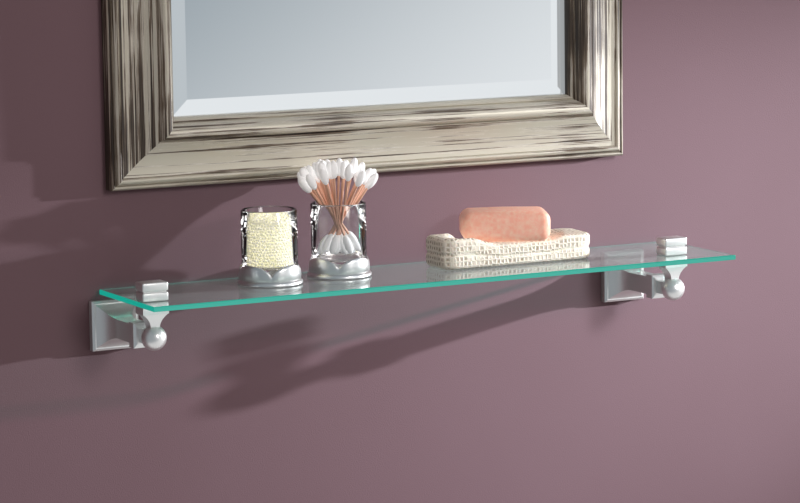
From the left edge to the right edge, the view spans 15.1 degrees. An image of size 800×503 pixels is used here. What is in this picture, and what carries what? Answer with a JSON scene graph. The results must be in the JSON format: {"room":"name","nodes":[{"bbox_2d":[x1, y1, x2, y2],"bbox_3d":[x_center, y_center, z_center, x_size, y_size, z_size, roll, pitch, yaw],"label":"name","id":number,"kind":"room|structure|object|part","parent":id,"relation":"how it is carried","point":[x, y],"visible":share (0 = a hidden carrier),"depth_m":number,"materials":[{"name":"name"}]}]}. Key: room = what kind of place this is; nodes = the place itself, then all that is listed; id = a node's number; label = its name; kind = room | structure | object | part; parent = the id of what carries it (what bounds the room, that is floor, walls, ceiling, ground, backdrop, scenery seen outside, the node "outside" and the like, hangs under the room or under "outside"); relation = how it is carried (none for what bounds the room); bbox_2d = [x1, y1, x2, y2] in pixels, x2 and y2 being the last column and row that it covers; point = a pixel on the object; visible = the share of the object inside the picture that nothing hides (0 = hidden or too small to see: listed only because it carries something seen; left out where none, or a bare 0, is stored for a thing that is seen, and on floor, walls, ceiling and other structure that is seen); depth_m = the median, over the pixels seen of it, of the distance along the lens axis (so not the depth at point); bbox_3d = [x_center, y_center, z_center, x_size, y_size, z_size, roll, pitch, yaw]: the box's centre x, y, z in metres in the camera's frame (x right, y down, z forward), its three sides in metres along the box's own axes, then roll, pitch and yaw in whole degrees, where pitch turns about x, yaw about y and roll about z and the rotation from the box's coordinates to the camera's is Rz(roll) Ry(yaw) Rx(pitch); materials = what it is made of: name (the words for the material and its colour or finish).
{"room":"bathroom","nodes":[
{"label":"bathroom","id":0,"kind":"room"},
{"bbox_2d":[0,0,799,502],"bbox_3d":[0.142,-0.109,2.975,6.000,2.700,0.120,-5,9,-27],"label":"wall","id":1,"kind":"structure","parent":0,"point":[540,389],"depth_m":2.87,"materials":[{"name":"paint"}]},
{"bbox_2d":[101,0,622,190],"bbox_3d":[-0.024,-0.460,2.756,0.535,0.780,0.031,-5,9,-27],"label":"wall mirror","id":2,"kind":"object","parent":1,"relation":"attached to","point":[196,92],"visible":0.99,"depth_m":2.79,"materials":[{"name":"silver metal"}]},
{"bbox_2d":[171,0,564,116],"bbox_3d":[-0.028,-0.461,2.763,0.418,0.663,0.001,-5,9,-27],"label":"mirror glass","id":3,"kind":"object","parent":2,"relation":"attached to","point":[230,58],"depth_m":2.79,"materials":[{"name":"white"}]},
{"bbox_2d":[89,236,735,350],"bbox_3d":[0.021,0.038,2.788,0.609,0.072,0.127,-5,9,-27],"label":"glass shelf","id":4,"kind":"object","parent":1,"relation":"attached to","point":[114,323],"visible":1,"depth_m":2.73,"materials":[{"name":"clear glass"}]},
{"bbox_2d":[237,206,302,287],"bbox_3d":[-0.118,-0.005,2.720,0.059,0.068,0.059,-5,9,-27],"label":"glass tumbler","id":5,"kind":"object","parent":4,"relation":"on","point":[269,234],"visible":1,"depth_m":2.70,"materials":[{"name":"clear glass"}]},
{"bbox_2d":[307,199,371,279],"bbox_3d":[-0.056,-0.011,2.764,0.059,0.068,0.059,-5,9,-27],"label":"glass tumbler","id":6,"kind":"object","parent":4,"relation":"on","point":[338,233],"visible":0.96,"depth_m":2.74,"materials":[{"name":"clear glass"}]},
{"bbox_2d":[297,158,377,205],"bbox_3d":[-0.057,-0.041,2.761,0.074,0.091,0.049,-1,8,-4],"label":"cotton swabs","id":7,"kind":"object","parent":6,"relation":"in","point":[314,179],"visible":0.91,"depth_m":2.75,"materials":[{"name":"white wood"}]},
{"bbox_3d":[0.025,0.021,2.787,0.600,0.005,0.124,-5,9,-27],"label":"glass pane","id":8,"kind":"part","parent":4,"relation":"part of","materials":[{"name":"clear glass"}]},
{"bbox_2d":[426,228,589,269],"bbox_3d":[0.102,-0.005,2.840,0.162,0.030,0.049,-5,9,-27],"label":"soap dish","id":9,"kind":"object","parent":4,"relation":"on","point":[444,251],"visible":0.99,"depth_m":2.81,"materials":[{"name":"wicker"}]},
{"bbox_2d":[459,206,550,241],"bbox_3d":[0.099,-0.026,2.839,0.083,0.030,0.050,-1,8,-4],"label":"soap bar","id":10,"kind":"object","parent":9,"relation":"on","point":[517,223],"visible":1,"depth_m":2.81,"materials":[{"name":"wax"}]}
]}

